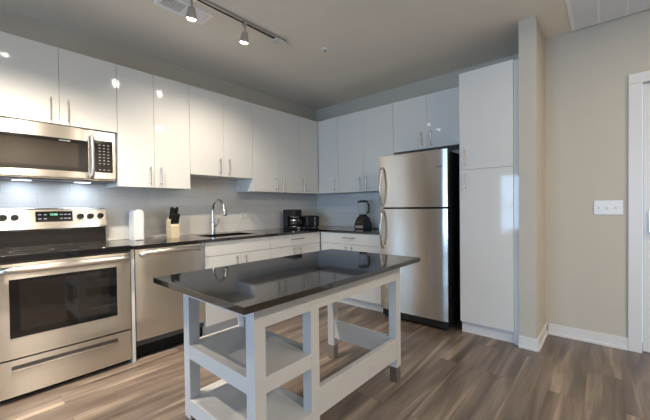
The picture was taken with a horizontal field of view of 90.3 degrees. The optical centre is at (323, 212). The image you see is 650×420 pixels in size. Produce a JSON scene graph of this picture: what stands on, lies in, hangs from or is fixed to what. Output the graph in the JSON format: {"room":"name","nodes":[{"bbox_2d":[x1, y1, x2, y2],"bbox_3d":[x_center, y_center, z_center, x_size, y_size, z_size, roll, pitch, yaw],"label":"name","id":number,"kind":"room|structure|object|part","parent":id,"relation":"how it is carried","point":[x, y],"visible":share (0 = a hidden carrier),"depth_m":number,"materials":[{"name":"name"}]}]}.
{"room":"kitchen","nodes":[
{"label":"kitchen","id":0,"kind":"room"},
{"bbox_2d":[0,9,315,240],"bbox_3d":[-2.453,-0.166,2.308,0.120,2.615,7.000,0,1,41],"label":"wall","id":1,"kind":"structure","parent":0,"point":[12,23],"depth_m":2.98,"materials":[{"name":"paint"}]},
{"bbox_2d":[0,31,116,133],"bbox_3d":[-2.014,-0.908,2.423,0.368,0.550,0.726,0,1,41],"label":"upper cabinet","id":2,"kind":"object","parent":1,"relation":"attached to","point":[40,82],"visible":0.98,"depth_m":2.31,"materials":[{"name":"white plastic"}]},
{"bbox_3d":[-2.031,-0.904,2.196,0.022,0.549,0.362,0,1,41],"label":"door","id":3,"kind":"part","parent":2,"relation":"part of","materials":[{"name":"white paint"}]},
{"bbox_3d":[-1.921,-0.730,2.277,0.036,0.160,0.011,0,1,41],"label":"handle","id":4,"kind":"part","parent":2,"relation":"part of","materials":[{"name":"silver metal"}]},
{"bbox_2d":[0,117,115,183],"bbox_3d":[-2.010,-0.431,2.425,0.372,0.398,0.716,0,1,41],"label":"microwave","id":5,"kind":"object","parent":2,"relation":"attached to","point":[29,150],"visible":1,"depth_m":2.32,"materials":[{"name":"metal"}]},
{"bbox_3d":[-1.968,-0.418,2.272,0.012,0.234,0.516,0,1,41],"label":"door glass","id":6,"kind":"part","parent":5,"relation":"part of","materials":[{"name":"black"}]},
{"bbox_3d":[-1.765,-0.425,2.467,0.058,0.334,0.024,0,1,41],"label":"handle","id":7,"kind":"part","parent":5,"relation":"part of","materials":[{"name":"metal"}]},
{"bbox_3d":[-1.747,-0.447,2.548,0.030,0.374,0.184,0,1,41],"label":"panel","id":8,"kind":"part","parent":5,"relation":"part of","materials":[{"name":"metal"}]},
{"bbox_3d":[-1.729,-0.436,2.545,0.003,0.248,0.120,0,1,41],"label":"control panel","id":9,"kind":"part","parent":5,"relation":"part of","materials":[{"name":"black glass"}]},
{"bbox_3d":[-1.856,-0.732,2.351,0.036,0.160,0.011,0,1,41],"label":"handle","id":10,"kind":"part","parent":2,"relation":"part of","materials":[{"name":"silver metal"}]},
{"bbox_3d":[-1.791,-0.910,2.469,0.022,0.549,0.362,0,1,41],"label":"door","id":11,"kind":"part","parent":2,"relation":"part of","materials":[{"name":"white paint"}]},
{"bbox_2d":[106,64,189,189],"bbox_3d":[-1.574,-0.705,2.925,0.368,0.980,0.597,0,1,41],"label":"upper cabinet","id":12,"kind":"object","parent":1,"relation":"attached to","point":[152,139],"visible":0.98,"depth_m":2.80,"materials":[{"name":"white plastic"}]},
{"bbox_3d":[-1.576,-0.701,2.715,0.022,0.979,0.278,0,1,41],"label":"door","id":13,"kind":"part","parent":12,"relation":"part of","materials":[{"name":"white paint"}]},
{"bbox_3d":[-1.485,-0.312,2.775,0.036,0.160,0.011,0,1,41],"label":"handle","id":14,"kind":"part","parent":12,"relation":"part of","materials":[{"name":"silver metal"}]},
{"bbox_3d":[-1.427,-0.313,2.841,0.036,0.160,0.011,0,1,41],"label":"handle","id":15,"kind":"part","parent":12,"relation":"part of","materials":[{"name":"silver metal"}]},
{"bbox_3d":[-1.378,-0.707,2.940,0.022,0.979,0.317,0,1,41],"label":"door","id":16,"kind":"part","parent":12,"relation":"part of","materials":[{"name":"white paint"}]},
{"bbox_2d":[0,178,316,240],"bbox_3d":[-1.290,-0.079,3.538,0.008,0.620,3.620,0,1,41],"label":"backsplash","id":17,"kind":"structure","parent":1,"relation":"attached to","point":[265,210],"depth_m":3.23,"materials":[{"name":"tile"}]},
{"bbox_2d":[189,85,252,180],"bbox_3d":[-1.139,-0.787,3.421,0.368,0.840,0.718,0,1,41],"label":"upper cabinet","id":18,"kind":"object","parent":1,"relation":"attached to","point":[220,126],"visible":0.92,"depth_m":3.29,"materials":[{"name":"white plastic"}]},
{"bbox_3d":[-1.155,-0.783,3.195,0.022,0.839,0.357,0,1,41],"label":"door","id":19,"kind":"part","parent":18,"relation":"part of","materials":[{"name":"white paint"}]},
{"bbox_3d":[-0.918,-0.789,3.465,0.022,0.839,0.359,0,1,41],"label":"door","id":20,"kind":"part","parent":18,"relation":"part of","materials":[{"name":"white paint"}]},
{"bbox_2d":[241,212,248,217],"bbox_3d":[-0.952,0.033,3.910,0.008,0.072,0.115,0,1,41],"label":"wall outlet","id":21,"kind":"object","parent":1,"relation":"attached to","point":[243,214],"visible":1,"depth_m":3.91,"materials":[{"name":"white plastic"}]},
{"bbox_2d":[236,103,299,193],"bbox_3d":[-0.659,-0.730,3.969,0.368,0.980,0.731,0,1,41],"label":"upper cabinet","id":22,"kind":"object","parent":1,"relation":"attached to","point":[275,133],"visible":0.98,"depth_m":3.83,"materials":[{"name":"white laminate"}]},
{"bbox_3d":[-0.674,-0.726,3.743,0.022,0.979,0.371,0,1,41],"label":"door","id":23,"kind":"part","parent":22,"relation":"part of","materials":[{"name":"white paint"}]},
{"bbox_3d":[-0.433,-0.733,4.019,0.022,0.979,0.358,0,1,41],"label":"door","id":24,"kind":"part","parent":22,"relation":"part of","materials":[{"name":"white paint"}]},
{"bbox_2d":[291,117,317,194],"bbox_3d":[-0.302,-0.740,4.375,0.368,0.980,0.344,0,1,41],"label":"upper cabinet","id":25,"kind":"object","parent":1,"relation":"attached to","point":[308,129],"visible":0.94,"depth_m":4.27,"materials":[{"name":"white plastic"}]},
{"bbox_3d":[-0.199,-0.739,4.285,0.022,0.979,0.344,0,1,41],"label":"door","id":26,"kind":"part","parent":25,"relation":"part of","materials":[{"name":"white paint"}]},
{"bbox_2d":[0,0,571,109],"bbox_3d":[-0.243,-1.521,0.338,6.040,0.100,7.240,0,1,41],"label":"ceiling","id":27,"kind":"structure","parent":0,"point":[374,46],"depth_m":2.76,"materials":[{"name":"paint"}]},
{"bbox_2d":[154,0,213,24],"bbox_3d":[-1.019,-1.486,2.372,0.180,0.010,0.365,0,1,41],"label":"ceiling vent","id":28,"kind":"object","parent":27,"relation":"in","point":[180,7],"visible":0.86,"depth_m":2.36,"materials":[{"name":"white metal"}]},
{"bbox_2d":[186,0,285,45],"bbox_3d":[-1.109,-1.397,1.991,0.091,0.175,2.300,0,1,41],"label":"track light","id":29,"kind":"object","parent":27,"relation":"attached to","point":[191,12],"visible":1,"depth_m":2.50,"materials":[{"name":"silver metal"}]},
{"bbox_3d":[-0.909,-1.365,2.227,0.080,0.089,0.075,0,1,41],"label":"lamp shade","id":30,"kind":"part","parent":29,"relation":"part of","materials":[{"name":"silver metal"}]},
{"bbox_3d":[-0.625,-1.373,2.550,0.080,0.089,0.075,0,1,41],"label":"lamp shade","id":31,"kind":"part","parent":29,"relation":"part of","materials":[{"name":"silver metal"}]},
{"bbox_2d":[565,0,649,30],"bbox_3d":[2.221,-1.519,2.237,0.840,0.014,0.545,0,1,41],"label":"ceiling vent","id":32,"kind":"object","parent":27,"relation":"in","point":[581,13],"visible":1,"depth_m":2.43,"materials":[{"name":"white metal"}]},
{"bbox_2d":[0,302,649,419],"bbox_3d":[-0.212,1.193,0.375,6.040,0.100,7.240,0,1,41],"label":"floor","id":33,"kind":"structure","parent":0,"point":[453,373],"depth_m":2.09,"materials":[{"name":"brown wood"}]},
{"bbox_2d":[0,208,131,403],"bbox_3d":[-1.876,0.551,2.324,0.703,1.168,0.709,0,1,41],"label":"range","id":34,"kind":"object","parent":33,"relation":"on","point":[65,289],"visible":1,"depth_m":2.16,"materials":[{"name":"grey metal"}]},
{"bbox_3d":[-2.274,0.042,2.294,0.037,0.046,0.046,0,1,41],"label":"knob","id":35,"kind":"part","parent":34,"relation":"part of","materials":[{"name":"black plastic"}]},
{"bbox_3d":[-2.233,0.041,2.340,0.037,0.046,0.046,0,1,41],"label":"knob","id":36,"kind":"part","parent":34,"relation":"part of","materials":[{"name":"black plastic"}]},
{"bbox_3d":[-2.117,0.051,2.523,0.078,0.168,0.709,0,1,41],"label":"control panel","id":37,"kind":"part","parent":34,"relation":"part of","materials":[{"name":"metal"}]},
{"bbox_3d":[-1.675,0.929,2.137,0.003,0.025,0.557,0,1,41],"label":"finger pull","id":38,"kind":"part","parent":34,"relation":"part of","materials":[{"name":"silver metal"}]},
{"bbox_3d":[-1.682,0.588,2.154,0.039,0.570,0.705,0,1,41],"label":"oven door","id":39,"kind":"part","parent":34,"relation":"part of","materials":[{"name":"metal"}]},
{"bbox_3d":[-1.643,0.341,2.115,0.078,0.047,0.707,0,1,41],"label":"handle","id":40,"kind":"part","parent":34,"relation":"part of","materials":[{"name":"metal"}]},
{"bbox_2d":[0,241,130,263],"bbox_3d":[-1.902,0.273,2.340,0.643,0.047,0.709,0,1,41],"label":"cooktop","id":41,"kind":"object","parent":34,"relation":"in","point":[51,251],"depth_m":2.21,"materials":[{"name":"grey glass"}]},
{"bbox_3d":[-1.678,0.992,2.161,0.037,0.218,0.705,0,1,41],"label":"storage drawer","id":42,"kind":"part","parent":34,"relation":"part of","materials":[{"name":"metal"}]},
{"bbox_3d":[-1.977,0.034,2.632,0.037,0.046,0.046,0,1,41],"label":"knob","id":43,"kind":"part","parent":34,"relation":"part of","materials":[{"name":"black plastic"}]},
{"bbox_3d":[-1.932,0.033,2.683,0.037,0.046,0.046,0,1,41],"label":"knob","id":44,"kind":"part","parent":34,"relation":"part of","materials":[{"name":"black plastic"}]},
{"bbox_2d":[129,249,135,362],"bbox_3d":[-1.661,0.703,2.632,0.620,0.852,0.023,0,1,41],"label":"filler panel","id":45,"kind":"object","parent":33,"relation":"on","point":[132,276],"visible":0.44,"depth_m":2.43,"materials":[{"name":"white paint"}]},
{"bbox_2d":[134,243,204,357],"bbox_3d":[-1.436,0.699,2.827,0.667,0.848,0.556,0,1,41],"label":"dishwasher","id":46,"kind":"object","parent":33,"relation":"on","point":[159,312],"visible":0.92,"depth_m":2.58,"materials":[{"name":"grey metal"}]},
{"bbox_3d":[-1.274,1.040,2.693,0.014,0.127,0.556,0,1,41],"label":"kick panel","id":47,"kind":"part","parent":46,"relation":"part of","materials":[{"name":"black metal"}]},
{"bbox_3d":[-1.215,0.314,2.624,0.069,0.054,0.507,0,1,41],"label":"handle","id":48,"kind":"part","parent":46,"relation":"part of","materials":[{"name":"metal"}]},
{"bbox_2d":[202,236,269,335],"bbox_3d":[-1.023,0.685,3.327,0.664,0.853,0.729,0,1,41],"label":"base cabinet","id":49,"kind":"object","parent":33,"relation":"on","point":[227,252],"visible":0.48,"depth_m":3.03,"materials":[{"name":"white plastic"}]},
{"bbox_3d":[-0.928,0.704,3.001,0.020,0.614,0.364,0,1,41],"label":"door","id":50,"kind":"part","parent":49,"relation":"part of","materials":[{"name":"white paint"}]},
{"bbox_3d":[-0.812,0.327,3.133,0.020,0.126,0.729,0,1,41],"label":"drawer","id":51,"kind":"part","parent":49,"relation":"part of","materials":[{"name":"white paint"}]},
{"bbox_3d":[-0.687,0.697,3.276,0.020,0.614,0.364,0,1,41],"label":"door","id":52,"kind":"part","parent":49,"relation":"part of","materials":[{"name":"white paint"}]},
{"bbox_2d":[153,249,419,419],"bbox_3d":[-0.098,0.715,1.864,0.760,0.812,1.371,0,1,41],"label":"kitchen island","id":53,"kind":"object","parent":33,"relation":"on","point":[252,362],"visible":1,"depth_m":1.57,"materials":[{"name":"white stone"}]},
{"bbox_3d":[-0.668,0.689,1.641,0.056,0.684,0.056,0,1,41],"label":"leg","id":54,"kind":"part","parent":53,"relation":"part of","materials":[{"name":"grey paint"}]},
{"bbox_3d":[-0.459,0.683,1.880,0.056,0.684,0.056,0,1,41],"label":"leg","id":55,"kind":"part","parent":53,"relation":"part of","materials":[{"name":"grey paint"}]},
{"bbox_2d":[189,325,310,393],"bbox_3d":[-0.364,0.690,1.586,0.585,0.067,0.372,0,1,41],"label":"shelf","id":56,"kind":"object","parent":53,"relation":"attached to","point":[223,352],"depth_m":1.48,"materials":[{"name":"white wood"}]},
{"bbox_2d":[190,379,311,419],"bbox_3d":[-0.360,0.966,1.590,0.585,0.075,0.372,0,1,41],"label":"shelf","id":57,"kind":"object","parent":53,"relation":"attached to","point":[219,400],"depth_m":1.57,"materials":[{"name":"white wood"}]},
{"bbox_3d":[-0.269,0.689,1.291,0.056,0.684,0.056,0,1,41],"label":"leg","id":58,"kind":"part","parent":53,"relation":"part of","materials":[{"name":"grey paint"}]},
{"bbox_3d":[-0.059,0.683,1.530,0.056,0.684,0.056,0,1,41],"label":"leg","id":59,"kind":"part","parent":53,"relation":"part of","materials":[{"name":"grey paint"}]},
{"bbox_3d":[0.068,0.668,2.481,0.056,0.684,0.056,0,1,41],"label":"leg","id":60,"kind":"part","parent":53,"relation":"part of","materials":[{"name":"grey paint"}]},
{"bbox_3d":[0.468,0.669,2.131,0.056,0.684,0.056,0,1,41],"label":"leg","id":61,"kind":"part","parent":53,"relation":"part of","materials":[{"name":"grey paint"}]},
{"bbox_2d":[269,232,320,258],"bbox_3d":[-0.311,0.665,4.139,0.664,0.853,1.426,0,1,41],"label":"base cabinet","id":62,"kind":"object","parent":33,"relation":"on","point":[291,244],"visible":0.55,"depth_m":3.65,"materials":[{"name":"white laminate"}]},
{"bbox_2d":[110,226,378,248],"bbox_3d":[-0.436,0.238,3.364,1.503,0.024,2.749,0,1,41],"label":"countertop","id":63,"kind":"structure","parent":62,"relation":"on","point":[195,238],"depth_m":3.31,"materials":[{"name":"black stone"}]},
{"bbox_2d":[129,209,143,240],"bbox_3d":[-1.671,0.111,2.890,0.138,0.272,0.080,0,1,41],"label":"paper towel roll","id":64,"kind":"object","parent":63,"relation":"on","point":[136,216],"visible":1,"depth_m":2.85,"materials":[{"name":"white paper"}]},
{"bbox_3d":[-1.623,0.114,2.848,0.006,0.254,0.064,0,1,41],"label":"plate","id":65,"kind":"part","parent":64,"relation":"part of","materials":[{"name":"white plastic"}]},
{"bbox_2d":[166,217,179,237],"bbox_3d":[-1.442,0.144,3.093,0.105,0.195,0.078,0,1,41],"label":"knife block","id":66,"kind":"object","parent":63,"relation":"on","point":[172,230],"visible":0.71,"depth_m":3.06,"materials":[{"name":"beige wood"}]},
{"bbox_2d":[169,207,172,218],"bbox_3d":[-1.445,0.007,3.062,0.052,0.117,0.030,0,1,32],"label":"kitchen knife","id":67,"kind":"object","parent":66,"relation":"on","point":[171,208],"visible":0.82,"depth_m":3.05,"materials":[{"name":"black plastic"}]},
{"bbox_2d":[170,214,174,223],"bbox_3d":[-1.421,0.061,3.042,0.045,0.098,0.032,0,1,41],"label":"kitchen knife","id":68,"kind":"object","parent":66,"relation":"in","point":[172,215],"visible":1,"depth_m":3.03,"materials":[{"name":"black plastic"}]},
{"bbox_2d":[210,199,226,233],"bbox_3d":[-1.089,0.045,3.421,0.293,0.375,0.104,0,1,41],"label":"faucet","id":69,"kind":"object","parent":63,"relation":"on","point":[213,225],"visible":1,"depth_m":3.46,"materials":[{"name":"silver metal"}]},
{"bbox_3d":[-1.110,-0.019,3.408,0.246,0.245,0.027,0,1,41],"label":"spout","id":70,"kind":"part","parent":69,"relation":"part of","materials":[{"name":"silver metal"}]},
{"bbox_2d":[283,209,302,228],"bbox_3d":[-0.401,0.089,4.190,0.244,0.250,0.134,0,1,41],"label":"coffee maker","id":71,"kind":"object","parent":63,"relation":"on","point":[290,221],"visible":1,"depth_m":4.14,"materials":[{"name":"black plastic"}]},
{"bbox_3d":[-0.461,0.101,4.246,0.080,0.167,0.120,0,1,41],"label":"water tank","id":72,"kind":"part","parent":71,"relation":"part of","materials":[{"name":"black plastic"}]},
{"bbox_2d":[298,215,318,227],"bbox_3d":[-0.195,0.128,4.375,0.201,0.163,0.245,0,1,41],"label":"toaster","id":73,"kind":"object","parent":63,"relation":"on","point":[310,220],"visible":0.8,"depth_m":4.30,"materials":[{"name":"black plastic"}]},
{"bbox_2d":[354,200,378,228],"bbox_3d":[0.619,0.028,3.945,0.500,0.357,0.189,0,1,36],"label":"blender","id":74,"kind":"object","parent":63,"relation":"on","point":[363,221],"visible":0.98,"depth_m":3.99,"materials":[{"name":"black plastic"}]},
{"bbox_3d":[0.493,0.129,4.042,0.168,0.155,0.175,0,1,41],"label":"motor","id":75,"kind":"part","parent":74,"relation":"part of","materials":[{"name":"black plastic"}]},
{"bbox_2d":[358,202,369,215],"bbox_3d":[0.506,-0.035,4.027,0.167,0.171,0.128,0,1,41],"label":"jar","id":76,"kind":"object","parent":74,"relation":"on","point":[363,207],"depth_m":3.99,"materials":[{"name":"clear glass"}]},
{"bbox_3d":[-0.438,0.691,3.560,0.020,0.614,0.387,0,1,41],"label":"door","id":77,"kind":"part","parent":62,"relation":"part of","materials":[{"name":"white paint"}]},
{"bbox_3d":[-0.314,0.313,3.701,0.020,0.126,0.776,0,1,41],"label":"drawer","id":78,"kind":"part","parent":62,"relation":"part of","materials":[{"name":"white paint"}]},
{"bbox_3d":[-0.181,0.683,3.853,0.020,0.614,0.387,0,1,41],"label":"door","id":79,"kind":"part","parent":62,"relation":"part of","materials":[{"name":"white paint"}]},
{"bbox_2d":[321,232,382,311],"bbox_3d":[0.490,0.659,3.945,0.862,0.853,0.664,0,1,41],"label":"base cabinet","id":80,"kind":"object","parent":33,"relation":"on","point":[370,299],"visible":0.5,"depth_m":3.65,"materials":[{"name":"white laminate"}]},
{"bbox_3d":[0.143,0.680,3.869,0.438,0.614,0.020,0,1,41],"label":"door","id":81,"kind":"part","parent":80,"relation":"part of","materials":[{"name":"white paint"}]},
{"bbox_3d":[0.297,0.306,3.725,0.861,0.126,0.020,0,1,41],"label":"drawer","id":82,"kind":"part","parent":80,"relation":"part of","materials":[{"name":"white paint"}]},
{"bbox_3d":[0.467,0.680,3.585,0.420,0.614,0.020,0,1,41],"label":"door","id":83,"kind":"part","parent":80,"relation":"part of","materials":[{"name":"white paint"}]},
{"bbox_2d":[379,147,459,328],"bbox_3d":[1.050,0.245,3.365,0.700,1.684,0.746,0,1,41],"label":"refrigerator","id":84,"kind":"object","parent":33,"relation":"on","point":[419,192],"visible":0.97,"depth_m":3.07,"materials":[{"name":"silver metal"}]},
{"bbox_3d":[0.594,0.177,3.318,0.024,0.401,0.077,0,1,41],"label":"handle","id":85,"kind":"part","parent":84,"relation":"part of","materials":[{"name":"silver metal"}]},
{"bbox_3d":[0.589,-0.262,3.312,0.024,0.403,0.077,0,1,41],"label":"handle","id":86,"kind":"part","parent":84,"relation":"part of","materials":[{"name":"silver metal"}]},
{"bbox_3d":[0.866,0.481,3.155,0.700,1.026,0.064,0,1,41],"label":"fridge door","id":87,"kind":"part","parent":84,"relation":"part of","materials":[{"name":"metal"}]},
{"bbox_3d":[0.857,-0.311,3.144,0.700,0.522,0.064,0,1,41],"label":"freezer door","id":88,"kind":"part","parent":84,"relation":"part of","materials":[{"name":"metal"}]},
{"bbox_2d":[459,59,514,342],"bbox_3d":[1.575,-0.080,2.995,0.428,2.333,0.636,0,1,41],"label":"pantry cabinet","id":89,"kind":"object","parent":33,"relation":"on","point":[486,94],"visible":0.94,"depth_m":2.77,"materials":[{"name":"white plastic"}]},
{"bbox_3d":[1.250,-0.482,2.872,0.011,0.148,0.036,0,1,41],"label":"handle","id":90,"kind":"part","parent":89,"relation":"part of","materials":[{"name":"silver metal"}]},
{"bbox_3d":[1.252,-0.272,2.875,0.011,0.146,0.036,0,1,41],"label":"handle","id":91,"kind":"part","parent":89,"relation":"part of","materials":[{"name":"silver metal"}]},
{"bbox_3d":[1.388,-0.810,2.781,0.426,0.863,0.022,0,1,41],"label":"door","id":92,"kind":"part","parent":89,"relation":"part of","materials":[{"name":"white paint"}]},
{"bbox_3d":[1.401,0.305,2.796,0.426,1.360,0.022,0,1,41],"label":"door","id":93,"kind":"part","parent":89,"relation":"part of","materials":[{"name":"white paint"}]},
{"bbox_2d":[514,59,518,344],"bbox_3d":[1.583,-0.074,2.648,0.038,2.330,0.030,0,1,41],"label":"filler panel","id":94,"kind":"object","parent":33,"relation":"on","point":[516,62],"visible":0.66,"depth_m":2.64,"materials":[{"name":"white paint"}]},
{"bbox_2d":[316,54,518,227],"bbox_3d":[0.935,-0.229,4.071,2.891,2.615,0.120,0,1,41],"label":"wall","id":95,"kind":"structure","parent":0,"point":[447,81],"depth_m":3.95,"materials":[{"name":"paint"}]},
{"bbox_2d":[318,117,349,193],"bbox_3d":[0.154,-0.745,4.406,0.340,0.980,0.368,0,1,41],"label":"upper cabinet","id":96,"kind":"object","parent":95,"relation":"attached to","point":[327,129],"visible":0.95,"depth_m":4.29,"materials":[{"name":"white laminate"}]},
{"bbox_3d":[0.063,-0.742,4.303,0.340,0.979,0.022,0,1,41],"label":"door","id":97,"kind":"part","parent":96,"relation":"part of","materials":[{"name":"white paint"}]},
{"bbox_2d":[317,192,382,227],"bbox_3d":[0.473,-0.041,4.395,1.512,0.480,0.008,0,1,41],"label":"backsplash","id":98,"kind":"structure","parent":95,"relation":"attached to","point":[332,209],"depth_m":4.55,"materials":[{"name":"tile"}]},
{"bbox_2d":[338,103,397,192],"bbox_3d":[0.584,-0.745,4.029,0.798,0.980,0.368,0,1,41],"label":"upper cabinet","id":99,"kind":"object","parent":95,"relation":"attached to","point":[365,136],"visible":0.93,"depth_m":3.92,"materials":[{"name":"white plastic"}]},
{"bbox_3d":[0.340,-0.742,4.060,0.391,0.979,0.022,0,1,41],"label":"door","id":100,"kind":"part","parent":99,"relation":"part of","materials":[{"name":"white paint"}]},
{"bbox_3d":[0.641,-0.742,3.797,0.405,0.979,0.022,0,1,41],"label":"door","id":101,"kind":"part","parent":99,"relation":"part of","materials":[{"name":"white paint"}]},
{"bbox_2d":[393,87,458,153],"bbox_3d":[1.184,-0.954,3.498,0.799,0.562,0.368,0,1,41],"label":"upper cabinet","id":102,"kind":"object","parent":95,"relation":"attached to","point":[427,122],"visible":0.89,"depth_m":3.39,"materials":[{"name":"white plastic"}]},
{"bbox_3d":[0.940,-0.951,3.529,0.392,0.561,0.022,0,1,41],"label":"door","id":103,"kind":"part","parent":102,"relation":"part of","materials":[{"name":"white paint"}]},
{"bbox_3d":[1.242,-0.950,3.265,0.405,0.561,0.022,0,1,41],"label":"door","id":104,"kind":"part","parent":102,"relation":"part of","materials":[{"name":"white paint"}]},
{"bbox_2d":[518,16,545,338],"bbox_3d":[1.861,-0.223,2.843,0.119,2.615,0.746,0,1,41],"label":"wall partition","id":105,"kind":"structure","parent":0,"point":[531,40],"depth_m":2.58,"materials":[{"name":"paint"}]},
{"bbox_2d":[518,335,538,351],"bbox_3d":[1.626,1.044,2.570,0.136,0.095,0.021,0,1,41],"label":"baseboard","id":106,"kind":"structure","parent":105,"relation":"attached to","point":[527,343],"depth_m":2.56,"materials":[{"name":"white paint"}]},
{"bbox_2d":[537,323,547,351],"bbox_3d":[1.839,1.040,2.713,0.021,0.095,0.476,0,1,41],"label":"baseboard","id":107,"kind":"structure","parent":105,"relation":"attached to","point":[543,334],"depth_m":2.68,"materials":[{"name":"white paint"}]},
{"bbox_2d":[545,9,649,337],"bbox_3d":[3.107,-0.225,1.967,2.910,2.615,0.120,0,1,41],"label":"wall","id":108,"kind":"structure","parent":0,"point":[587,70],"depth_m":2.68,"materials":[{"name":"paint"}]},
{"bbox_2d":[548,323,627,350],"bbox_3d":[2.191,1.036,2.707,0.517,0.095,0.021,0,1,41],"label":"baseboard","id":109,"kind":"structure","parent":108,"relation":"attached to","point":[613,341],"depth_m":2.69,"materials":[{"name":"white paint"}]},
{"bbox_2d":[594,200,622,214],"bbox_3d":[2.287,-0.037,2.600,0.176,0.115,0.016,0,1,41],"label":"light switch","id":110,"kind":"object","parent":108,"relation":"attached to","point":[604,207],"visible":1,"depth_m":2.60,"materials":[{"name":"white plastic"}]},
{"bbox_2d":[628,71,649,352],"bbox_3d":[2.792,0.010,2.202,1.052,2.147,0.171,0,1,41],"label":"door","id":111,"kind":"structure","parent":108,"relation":"in","point":[638,83],"depth_m":2.48,"materials":[{"name":"white paint"}]},
{"bbox_3d":[2.494,0.073,2.443,0.059,0.170,0.025,0,1,41],"label":"lock plate","id":112,"kind":"part","parent":111,"relation":"part of","materials":[{"name":"silver metal"}]}
]}

